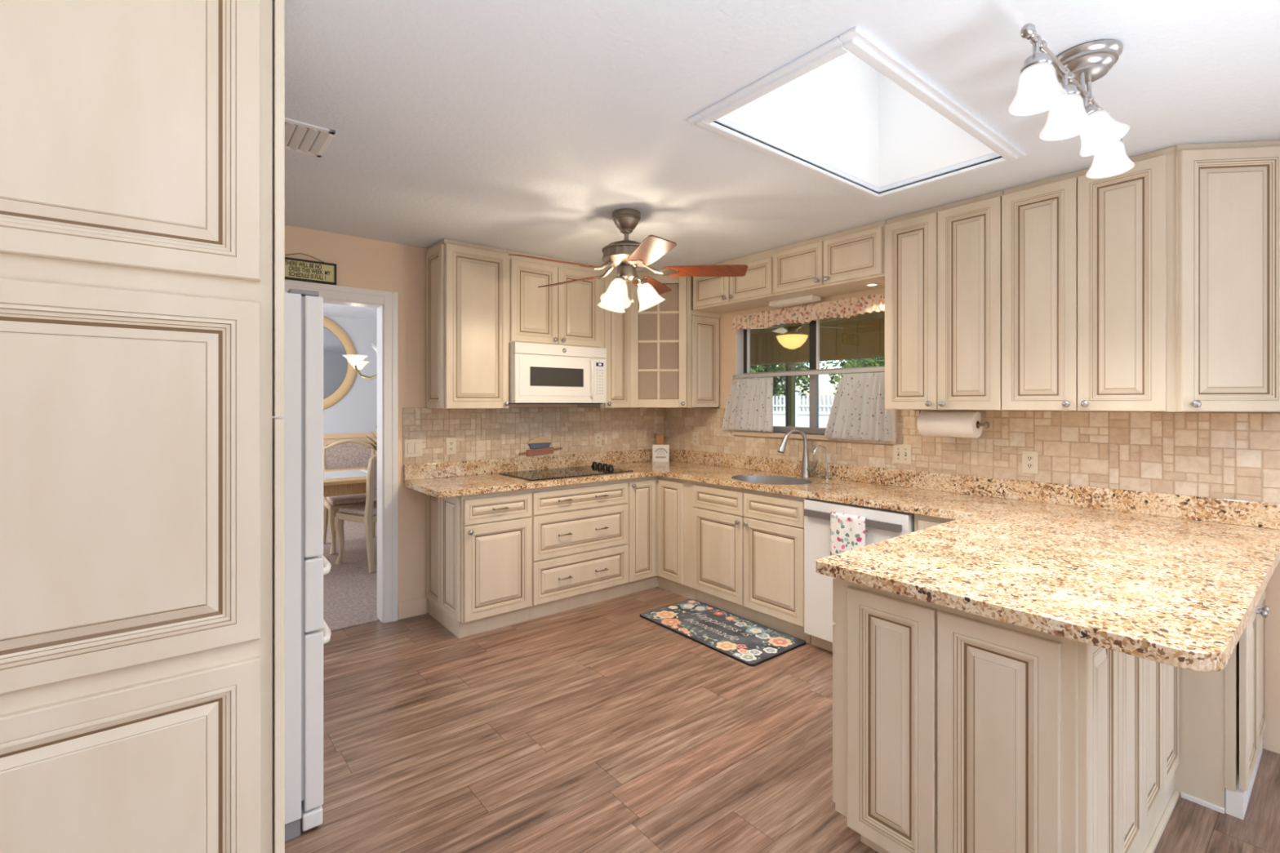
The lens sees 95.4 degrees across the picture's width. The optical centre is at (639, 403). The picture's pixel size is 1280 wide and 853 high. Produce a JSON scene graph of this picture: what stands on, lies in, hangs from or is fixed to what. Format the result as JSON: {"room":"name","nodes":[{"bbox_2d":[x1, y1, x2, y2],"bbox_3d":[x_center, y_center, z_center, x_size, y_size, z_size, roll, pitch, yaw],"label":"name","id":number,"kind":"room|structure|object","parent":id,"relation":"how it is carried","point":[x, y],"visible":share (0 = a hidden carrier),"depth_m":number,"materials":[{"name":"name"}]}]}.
{"room":"kitchen","nodes":[
{"label":"kitchen","id":0,"kind":"room"},
{"bbox_2d":[323,316,377,511],"bbox_3d":[-4.380,0.072,7.371,4.850,2.700,0.100,0,0,-39],"label":"wall","id":1,"kind":"structure","parent":0,"point":[357,411],"depth_m":7.81,"materials":[{"name":"white paint"}]},
{"bbox_2d":[323,316,356,409],"bbox_3d":[-4.282,-0.528,7.369,1.310,1.310,0.022,0,0,-39],"label":"round mirror","id":2,"kind":"object","parent":1,"relation":"attached to","point":[339,375],"visible":0.37,"depth_m":7.61,"materials":[{"name":"gold wood"}]},
{"bbox_2d":[323,432,377,454],"bbox_3d":[-4.378,0.882,7.289,4.750,0.980,0.030,0,0,-39],"label":"trim","id":3,"kind":"structure","parent":1,"relation":"attached to","point":[328,438],"depth_m":7.70,"materials":[{"name":"beige paint"}]},
{"bbox_2d":[323,302,377,320],"bbox_3d":[-3.028,-1.153,5.622,4.750,0.050,4.320,0,0,-39],"label":"ceiling","id":4,"kind":"structure","parent":0,"point":[332,310],"depth_m":7.19,"materials":[{"name":"white paint"}]},
{"bbox_2d":[342,342,377,379],"bbox_3d":[-2.475,-0.677,5.707,0.969,0.900,0.969,0,0,-39],"label":"chandelier","id":5,"kind":"object","parent":4,"relation":"hanging from","point":[357,362],"visible":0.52,"depth_m":5.18,"materials":[{"name":"white glass"}]},
{"bbox_2d":[284,225,664,613],"bbox_3d":[-1.587,0.134,3.920,4.850,2.575,0.120,0,0,-39],"label":"wall","id":6,"kind":"structure","parent":0,"point":[362,263],"depth_m":3.86,"materials":[{"name":"beige paint"}]},
{"bbox_2d":[284,253,336,284],"bbox_3d":[-2.019,-0.816,3.478,0.372,0.166,0.016,0,0,-39],"label":"sign","id":7,"kind":"object","parent":6,"relation":"attached to","point":[297,269],"visible":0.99,"depth_m":3.50,"materials":[{"name":"black"}]},
{"bbox_2d":[284,280,398,622],"bbox_3d":[-2.008,0.347,3.568,0.972,2.150,0.146,0,0,-39],"label":"door frame","id":8,"kind":"structure","parent":6,"relation":"in","point":[386,303],"depth_m":3.79,"materials":[{"name":"white paint"}]},
{"bbox_2d":[398,596,426,619],"bbox_3d":[-1.520,1.366,3.887,0.184,0.112,0.014,0,0,-39],"label":"baseboard","id":9,"kind":"structure","parent":6,"relation":"attached to","point":[411,608],"depth_m":3.88,"materials":[{"name":"beige paint"}]},
{"bbox_2d":[426,239,509,408],"bbox_3d":[-1.161,-0.509,3.938,0.458,1.084,0.362,0,0,-39],"label":"upper cabinet","id":10,"kind":"object","parent":6,"relation":"attached to","point":[467,284],"visible":1,"depth_m":3.81,"materials":[{"name":"beige paint"}]},
{"bbox_2d":[402,407,662,467],"bbox_3d":[-0.679,0.224,4.571,2.290,0.395,0.009,0,0,-39],"label":"tiled wall","id":11,"kind":"structure","parent":6,"relation":"attached to","point":[491,433],"depth_m":4.39,"materials":[{"name":"beige tile"}]},
{"bbox_2d":[404,439,422,457],"bbox_3d":[-1.510,0.298,3.886,0.117,0.118,0.010,0,0,-39],"label":"light switch","id":12,"kind":"object","parent":11,"relation":"attached to","point":[412,447],"visible":1,"depth_m":3.88,"materials":[{"name":"beige plastic"}]},
{"bbox_2d":[445,437,456,454],"bbox_3d":[-1.313,0.296,4.047,0.072,0.118,0.008,0,0,-39],"label":"power outlet","id":13,"kind":"object","parent":11,"relation":"attached to","point":[451,442],"visible":1,"depth_m":4.05,"materials":[{"name":"beige plastic"}]},
{"bbox_2d":[518,436,562,456],"bbox_3d":[-0.761,0.325,4.484,0.377,0.146,0.016,0,0,-39],"label":"plaque","id":14,"kind":"object","parent":11,"relation":"attached to","point":[540,442],"visible":1,"depth_m":4.47,"materials":[{"name":"brown paint"}]},
{"bbox_2d":[594,432,601,447],"bbox_3d":[-0.347,0.302,4.829,0.072,0.115,0.008,0,0,-39],"label":"power outlet","id":15,"kind":"object","parent":11,"relation":"attached to","point":[597,437],"visible":1,"depth_m":4.82,"materials":[{"name":"beige plastic"}]},
{"bbox_2d":[507,250,599,347],"bbox_3d":[-0.686,-0.736,4.323,0.762,0.631,0.362,0,0,-39],"label":"upper cabinet","id":16,"kind":"object","parent":6,"relation":"attached to","point":[568,313],"visible":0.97,"depth_m":4.17,"materials":[{"name":"beige paint"}]},
{"bbox_2d":[508,342,606,404],"bbox_3d":[-0.660,-0.206,4.289,0.755,0.420,0.445,0,0,-39],"label":"microwave","id":17,"kind":"object","parent":16,"relation":"attached to","point":[539,373],"visible":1,"depth_m":4.10,"materials":[{"name":"white plastic"}]},
{"bbox_2d":[577,267,631,408],"bbox_3d":[-0.275,-0.509,4.655,0.292,1.084,0.362,0,0,-39],"label":"upper cabinet","id":18,"kind":"object","parent":6,"relation":"attached to","point":[615,327],"visible":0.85,"depth_m":4.54,"materials":[{"name":"beige paint"}]},
{"bbox_2d":[284,0,1279,271],"bbox_3d":[0.791,-1.063,0.982,4.850,0.020,7.560,0,0,-39],"label":"ceiling","id":19,"kind":"structure","parent":0,"point":[518,126],"depth_m":2.04,"materials":[{"name":"white paint"}]},
{"bbox_2d":[284,117,336,157],"bbox_3d":[-1.403,-1.046,2.251,0.355,0.014,0.295,0,0,-39],"label":"ceiling vent","id":20,"kind":"object","parent":19,"relation":"in","point":[301,137],"visible":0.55,"depth_m":2.29,"materials":[{"name":"white metal"}]},
{"bbox_2d":[508,208,747,312],"bbox_3d":[-0.111,-0.781,3.204,1.255,0.543,1.283,0,0,-39],"label":"ceiling fan","id":21,"kind":"object","parent":19,"relation":"hanging from","point":[626,255],"visible":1,"depth_m":3.15,"materials":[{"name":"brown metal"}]},
{"bbox_2d":[687,26,1026,199],"bbox_3d":[0.899,-1.040,2.300,1.314,0.026,0.680,0,0,-39],"label":"trim","id":22,"kind":"structure","parent":19,"relation":"attached to","point":[855,41],"depth_m":2.03,"materials":[{"name":"white wood"}]},
{"bbox_2d":[1008,23,1134,178],"bbox_3d":[1.283,-0.901,1.702,0.842,0.302,0.198,0,0,-39],"label":"light","id":23,"kind":"object","parent":19,"relation":"hanging from","point":[1039,90],"visible":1,"depth_m":1.68,"materials":[{"name":"white glass"}]},
{"bbox_2d":[284,520,1279,852],"bbox_3d":[-0.589,1.445,2.688,4.850,0.054,11.950,0,0,-39],"label":"floor","id":24,"kind":"structure","parent":0,"point":[601,726],"depth_m":2.43,"materials":[{"name":"brown wood"}]},
{"bbox_2d":[0,0,284,852],"bbox_3d":[-1.238,0.201,1.383,0.660,2.441,0.602,0,0,-39],"label":"pantry cabinet","id":25,"kind":"object","parent":24,"relation":"on","point":[142,142],"visible":1,"depth_m":1.18,"materials":[{"name":"beige paint"}]},
{"bbox_2d":[272,288,331,841],"bbox_3d":[-1.626,0.523,2.080,0.834,1.798,0.910,0,0,-39],"label":"refrigerator","id":26,"kind":"object","parent":24,"relation":"on","point":[306,629],"visible":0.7,"depth_m":1.92,"materials":[{"name":"white metal"}]},
{"bbox_2d":[323,466,368,497],"bbox_3d":[-2.951,1.035,5.208,1.950,0.766,1.000,0,0,-39],"label":"dining table","id":27,"kind":"object","parent":24,"relation":"on","point":[348,486],"visible":0.1,"depth_m":5.00,"materials":[{"name":"brown wood"}]},
{"bbox_2d":[323,469,367,479],"bbox_3d":[-2.920,0.648,5.194,0.980,0.006,0.580,0,0,-39],"label":"table runner","id":28,"kind":"object","parent":27,"relation":"on","point":[359,473],"visible":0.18,"depth_m":5.29,"materials":[{"name":"white fabric"}]},
{"bbox_2d":[359,425,377,451],"bbox_3d":[-2.488,0.409,5.671,0.442,0.486,0.384,0,0,-39],"label":"dried arrangement","id":29,"kind":"object","parent":27,"relation":"on","point":[372,440],"visible":0.11,"depth_m":5.63,"materials":[{"name":"beige plant"}]},
{"bbox_2d":[323,439,377,554],"bbox_3d":[-2.857,0.897,5.832,0.566,1.059,0.572,0,0,-39],"label":"dining chair","id":30,"kind":"object","parent":24,"relation":"on","point":[346,453],"visible":0.62,"depth_m":5.90,"materials":[{"name":"beige wood"}]},
{"bbox_2d":[334,453,377,573],"bbox_3d":[-2.330,0.897,5.228,0.572,1.059,0.566,0,0,34],"label":"dining chair","id":31,"kind":"object","parent":24,"relation":"on","point":[366,513],"visible":0.38,"depth_m":4.94,"materials":[{"name":"beige wood"}]},
{"bbox_2d":[426,488,531,638],"bbox_3d":[-1.062,0.984,3.845,0.489,0.875,0.632,0,0,-39],"label":"base cabinet","id":32,"kind":"object","parent":24,"relation":"on","point":[479,545],"visible":0.97,"depth_m":3.64,"materials":[{"name":"beige paint"}]},
{"bbox_2d":[528,479,627,620],"bbox_3d":[-0.563,0.984,4.249,0.793,0.875,0.632,0,0,-39],"label":"base cabinet","id":33,"kind":"object","parent":24,"relation":"on","point":[580,531],"visible":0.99,"depth_m":4.01,"materials":[{"name":"beige paint"}]},
{"bbox_2d":[625,475,697,600],"bbox_3d":[0.189,0.984,4.638,0.862,0.875,0.972,0,0,-39],"label":"base cabinet","id":34,"kind":"object","parent":24,"relation":"on","point":[660,508],"visible":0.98,"depth_m":4.34,"materials":[{"name":"beige paint"}]},
{"bbox_2d":[404,448,1279,671],"bbox_3d":[0.523,0.475,3.092,2.288,0.142,3.798,0,0,-39],"label":"countertop","id":35,"kind":"structure","parent":34,"relation":"on","point":[1173,580],"depth_m":2.06,"materials":[{"name":"beige stone"}]},
{"bbox_2d":[498,461,633,480],"bbox_3d":[-0.534,0.486,4.276,0.845,0.044,0.500,0,0,-39],"label":"cooktop","id":36,"kind":"object","parent":35,"relation":"in","point":[596,468],"visible":1,"depth_m":4.25,"materials":[{"name":"black glass"}]},
{"bbox_2d":[655,434,663,444],"bbox_3d":[0.176,0.390,5.164,0.070,0.235,0.032,0,0,0],"label":"wooden block","id":37,"kind":"object","parent":35,"relation":"on","point":[659,437],"visible":0.44,"depth_m":5.15,"materials":[{"name":"brown wood"}]},
{"bbox_2d":[652,444,669,462],"bbox_3d":[0.181,0.432,5.069,0.146,0.150,0.037,0,0,0],"label":"box sign","id":38,"kind":"object","parent":35,"relation":"on","point":[660,453],"visible":1,"depth_m":5.05,"materials":[{"name":"white paint"}]},
{"bbox_2d":[731,475,812,484],"bbox_3d":[0.880,0.631,3.916,0.454,0.236,0.578,0,0,-39],"label":"sink","id":39,"kind":"object","parent":35,"relation":"in","point":[766,479],"visible":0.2,"depth_m":4.14,"materials":[{"name":"silver metal"}]},
{"bbox_2d":[777,428,817,478],"bbox_3d":[1.071,0.339,3.987,0.266,0.338,0.110,0,0,1],"label":"kitchen faucet","id":40,"kind":"object","parent":35,"relation":"on","point":[806,468],"visible":1,"depth_m":3.98,"materials":[{"name":"silver metal"}]},
{"bbox_2d":[813,444,829,479],"bbox_3d":[1.213,0.392,3.905,0.120,0.231,0.040,0,0,-5],"label":"tap","id":41,"kind":"object","parent":35,"relation":"on","point":[826,477],"visible":1,"depth_m":3.90,"materials":[{"name":"silver metal"}]},
{"bbox_2d":[640,599,805,666],"bbox_3d":[0.491,1.416,3.678,0.500,0.012,0.980,0,0,-39],"label":"kitchen mat","id":42,"kind":"object","parent":24,"relation":"on","point":[747,642],"visible":1,"depth_m":3.60,"materials":[{"name":"black fabric"}]},
{"bbox_2d":[692,480,811,643],"bbox_3d":[0.886,0.984,3.964,0.626,0.875,0.952,0,0,-39],"label":"base cabinet","id":43,"kind":"object","parent":24,"relation":"on","point":[748,545],"visible":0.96,"depth_m":3.74,"materials":[{"name":"beige paint"}]},
{"bbox_2d":[804,497,914,652],"bbox_3d":[1.377,0.988,3.339,0.634,0.868,0.623,0,0,-39],"label":"dishwasher","id":44,"kind":"object","parent":24,"relation":"on","point":[882,525],"visible":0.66,"depth_m":3.29,"materials":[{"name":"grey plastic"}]},
{"bbox_2d":[830,511,867,555],"bbox_3d":[1.126,0.719,3.151,0.031,0.242,0.205,0,0,-39],"label":"dish towel","id":45,"kind":"object","parent":44,"relation":"hanging from","point":[847,531],"visible":0.82,"depth_m":3.15,"materials":[{"name":"white fabric"}]},
{"bbox_2d":[914,513,954,531],"bbox_3d":[1.700,0.984,2.981,0.598,0.875,0.325,0,0,-39],"label":"base cabinet","id":46,"kind":"object","parent":24,"relation":"on","point":[921,522],"visible":0.02,"depth_m":2.87,"materials":[{"name":"beige paint"}]},
{"bbox_2d":[832,577,1179,852],"bbox_3d":[1.283,0.984,2.027,1.191,0.875,0.719,0,0,-39],"label":"base cabinet","id":47,"kind":"object","parent":24,"relation":"on","point":[954,731],"visible":0.73,"depth_m":1.61,"materials":[{"name":"beige paint"}]},
{"bbox_2d":[1174,569,1275,819],"bbox_3d":[2.263,0.984,2.240,0.649,0.875,0.222,0,0,-39],"label":"base cabinet","id":48,"kind":"object","parent":24,"relation":"on","point":[1222,713],"visible":0.52,"depth_m":2.05,"materials":[{"name":"beige paint"}]},
{"bbox_2d":[750,311,884,334],"bbox_3d":[0.388,-1.053,8.078,3.449,0.050,11.900,0,0,-39],"label":"ceiling","id":49,"kind":"structure","parent":0,"point":[874,315],"depth_m":7.19,"materials":[{"name":"beige paint"}]},
{"bbox_2d":[750,317,845,349],"bbox_3d":[1.689,-0.812,6.341,1.235,0.431,1.194,0,0,-39],"label":"fan","id":50,"kind":"object","parent":49,"relation":"hanging from","point":[792,340],"visible":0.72,"depth_m":6.29,"materials":[{"name":"yellow glass"}]},
{"bbox_2d":[750,319,884,365],"bbox_3d":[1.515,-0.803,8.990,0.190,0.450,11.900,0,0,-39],"label":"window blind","id":51,"kind":"structure","parent":49,"relation":"attached to","point":[860,340],"depth_m":7.63,"materials":[{"name":"brown fabric"}]},
{"bbox_2d":[721,50,995,187],"bbox_3d":[0.899,-1.591,2.300,1.302,1.034,0.668,0,0,-39],"label":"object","id":52,"kind":"structure","parent":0,"point":[843,114],"depth_m":2.69,"materials":[{"name":"white paint"}]},
{"bbox_2d":[707,287,1279,753],"bbox_3d":[2.637,0.184,2.437,0.150,2.475,7.500,0,0,-39],"label":"wall","id":53,"kind":"structure","parent":0,"point":[727,338],"depth_m":2.39,"materials":[{"name":"beige paint"}]},
{"bbox_2d":[630,271,720,408],"bbox_3d":[0.187,-0.509,4.814,0.644,1.084,0.697,0,0,-39],"label":"upper cabinet","id":54,"kind":"object","parent":53,"relation":"attached to","point":[675,346],"visible":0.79,"depth_m":4.61,"materials":[{"name":"beige paint"}]},
{"bbox_2d":[693,248,788,314],"bbox_3d":[0.762,-0.891,4.327,0.362,0.321,0.784,0,0,-39],"label":"upper cabinet","id":55,"kind":"object","parent":53,"relation":"attached to","point":[754,290],"visible":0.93,"depth_m":4.19,"materials":[{"name":"beige paint"}]},
{"bbox_2d":[732,292,884,332],"bbox_3d":[1.153,-0.627,4.090,0.026,0.134,1.339,0,0,-39],"label":"valance","id":56,"kind":"object","parent":53,"relation":"attached to","point":[846,308],"visible":0.93,"depth_m":4.04,"materials":[{"name":"pink fabric"}]},
{"bbox_2d":[733,367,884,377],"bbox_3d":[1.169,-0.214,4.103,0.035,0.024,1.338,0,0,-39],"label":"curtain rod","id":57,"kind":"object","parent":53,"relation":"attached to","point":[879,369],"visible":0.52,"depth_m":4.04,"materials":[{"name":"grey metal"}]},
{"bbox_2d":[721,377,773,432],"bbox_3d":[0.821,0.009,4.474,0.048,0.410,0.498,0,0,-39],"label":"cafe curtain","id":58,"kind":"object","parent":57,"relation":"hanging from","point":[749,402],"visible":1,"depth_m":4.45,"materials":[{"name":"white fabric"}]},
{"bbox_2d":[823,372,895,442],"bbox_3d":[1.405,0.022,3.752,0.048,0.437,0.496,0,0,-39],"label":"cafe curtain","id":59,"kind":"object","parent":57,"relation":"hanging from","point":[858,411],"visible":0.88,"depth_m":3.74,"materials":[{"name":"white fabric"}]},
{"bbox_2d":[733,431,897,444],"bbox_3d":[1.207,0.234,4.148,0.140,0.034,1.330,0,0,-39],"label":"window sill","id":60,"kind":"structure","parent":53,"relation":"attached to","point":[812,437],"depth_m":4.17,"materials":[{"name":"beige stone"}]},
{"bbox_2d":[736,318,895,434],"bbox_3d":[1.222,-0.231,4.160,0.122,0.895,1.300,0,0,-39],"label":"window","id":61,"kind":"structure","parent":53,"relation":"in","point":[814,326],"depth_m":4.18,"materials":[{"name":"grey metal"}]},
{"bbox_2d":[773,220,886,298],"bbox_3d":[1.257,-0.891,3.716,0.362,0.321,0.786,0,0,-39],"label":"upper cabinet","id":62,"kind":"object","parent":53,"relation":"attached to","point":[843,262],"visible":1,"depth_m":3.60,"materials":[{"name":"beige paint"}]},
{"bbox_2d":[768,294,820,307],"bbox_3d":[1.076,-0.712,4.071,0.100,0.034,0.365,0,0,-39],"label":"light","id":63,"kind":"object","parent":62,"relation":"attached to","point":[811,298],"visible":1,"depth_m":4.03,"materials":[{"name":"white paint"}]},
{"bbox_2d":[772,299,817,307],"bbox_3d":[1.076,-0.698,4.071,0.080,0.005,0.325,0,0,-39],"label":"diffuser","id":64,"kind":"object","parent":63,"relation":"attached to","point":[785,303],"depth_m":4.06,"materials":[{"name":"white paint"}]},
{"bbox_2d":[865,282,878,286],"bbox_3d":[1.413,-0.725,3.548,0.072,0.009,0.072,0,0,-39],"label":"puck light","id":65,"kind":"object","parent":62,"relation":"attached to","point":[872,284],"visible":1,"depth_m":3.53,"materials":[{"name":"white paint"}]},
{"bbox_2d":[884,190,1003,410],"bbox_3d":[1.693,-0.509,3.176,0.362,1.084,0.599,0,0,-39],"label":"upper cabinet","id":66,"kind":"object","parent":53,"relation":"attached to","point":[943,264],"visible":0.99,"depth_m":3.06,"materials":[{"name":"beige paint"}]},
{"bbox_2d":[917,409,989,438],"bbox_3d":[1.722,0.109,3.209,0.142,0.150,0.368,0,0,-39],"label":"paper towel holder","id":67,"kind":"object","parent":66,"relation":"attached to","point":[938,424],"visible":1,"depth_m":3.16,"materials":[{"name":"white paper"}]},
{"bbox_2d":[664,408,1279,503],"bbox_3d":[1.418,0.229,3.817,0.009,0.385,3.800,0,0,-39],"label":"tiled wall","id":68,"kind":"structure","parent":53,"relation":"attached to","point":[1233,455],"depth_m":2.87,"materials":[{"name":"beige tile"}]},
{"bbox_2d":[693,432,698,445],"bbox_3d":[0.475,0.302,4.968,0.008,0.112,0.072,0,0,-39],"label":"power outlet","id":69,"kind":"object","parent":68,"relation":"attached to","point":[695,435],"visible":1,"depth_m":4.96,"materials":[{"name":"beige plastic"}]},
{"bbox_2d":[893,444,911,464],"bbox_3d":[1.603,0.309,3.568,0.015,0.122,0.117,0,0,-39],"label":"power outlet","id":70,"kind":"object","parent":68,"relation":"attached to","point":[902,453],"visible":1,"depth_m":3.57,"materials":[{"name":"beige plastic"}]},
{"bbox_2d":[1022,450,1038,474],"bbox_3d":[2.035,0.306,3.040,0.008,0.118,0.075,0,0,-39],"label":"power outlet","id":71,"kind":"object","parent":68,"relation":"attached to","point":[1029,458],"visible":1,"depth_m":3.04,"materials":[{"name":"beige plastic"}]},
{"bbox_2d":[1026,456,1033,461],"bbox_3d":[2.033,0.286,3.038,0.003,0.026,0.033,0,0,-39],"label":"socket","id":72,"kind":"object","parent":71,"relation":"attached to","point":[1028,458],"depth_m":3.04,"materials":[{"name":"beige plastic"}]},
{"bbox_2d":[1026,463,1033,468],"bbox_3d":[2.033,0.325,3.038,0.003,0.026,0.033,0,0,-39],"label":"socket","id":73,"kind":"object","parent":71,"relation":"attached to","point":[1028,465],"depth_m":3.04,"materials":[{"name":"beige plastic"}]},
{"bbox_2d":[1001,146,1177,411],"bbox_3d":[2.082,-0.509,2.696,0.362,1.084,0.636,0,0,-39],"label":"upper cabinet","id":74,"kind":"object","parent":53,"relation":"attached to","point":[1089,265],"visible":1,"depth_m":2.56,"materials":[{"name":"beige paint"}]},
{"bbox_2d":[1176,140,1279,412],"bbox_3d":[2.386,-0.509,2.342,0.335,1.084,0.294,0,0,-39],"label":"upper cabinet","id":75,"kind":"object","parent":53,"relation":"attached to","point":[1228,194],"visible":1,"depth_m":2.32,"materials":[{"name":"beige paint"}]},
{"label":"outside","id":76,"kind":"structure","parent":0,"visible":0},
{"bbox_3d":[2.057,1.672,22.229,23.850,0.100,36.000,0,0,-39],"label":"lawn","id":77,"kind":"structure","parent":76,"visible":0},
{"bbox_2d":[750,362,808,411],"bbox_3d":[3.984,-0.656,18.919,3.480,4.568,3.430,0,0,-39],"label":"tree","id":78,"kind":"object","parent":77,"relation":"on","point":[753,369],"visible":0.2,"depth_m":18.29,"materials":[{"name":"green plant"}]},
{"bbox_2d":[764,360,833,410],"bbox_3d":[5.245,-1.505,22.928,5.164,6.262,5.265,0,0,-39],"label":"tree","id":79,"kind":"object","parent":77,"relation":"on","point":[828,362],"visible":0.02,"depth_m":22.45,"materials":[{"name":"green plant"}]},
{"bbox_2d":[773,391,835,427],"bbox_3d":[3.437,0.662,15.636,0.140,1.920,16.015,0,0,-39],"label":"picket fence","id":80,"kind":"object","parent":77,"relation":"on","point":[802,418],"visible":0.06,"depth_m":14.81,"materials":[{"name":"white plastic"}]},
{"bbox_2d":[828,357,884,395],"bbox_3d":[7.269,-0.261,18.245,2.681,3.779,2.581,0,0,-39],"label":"tree","id":81,"kind":"object","parent":77,"relation":"on","point":[837,379],"visible":0.03,"depth_m":18.30,"materials":[{"name":"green plant"}]},
{"bbox_2d":[844,357,884,373],"bbox_3d":[6.495,-0.039,15.390,2.341,3.337,2.284,0,0,-39],"label":"tree","id":82,"kind":"object","parent":77,"relation":"on","point":[854,362],"visible":0.06,"depth_m":15.25,"materials":[{"name":"green plant"}]},
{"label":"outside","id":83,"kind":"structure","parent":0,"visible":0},
{"bbox_3d":[0.349,1.552,8.046,3.350,0.140,11.900,0,0,-39],"label":"ground porch","id":84,"kind":"structure","parent":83,"visible":0},
{"bbox_2d":[785,362,795,426],"bbox_3d":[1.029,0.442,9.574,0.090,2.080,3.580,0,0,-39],"label":"column porch","id":85,"kind":"structure","parent":84,"relation":"on","point":[789,380],"depth_m":8.19,"materials":[{"name":"wood"}]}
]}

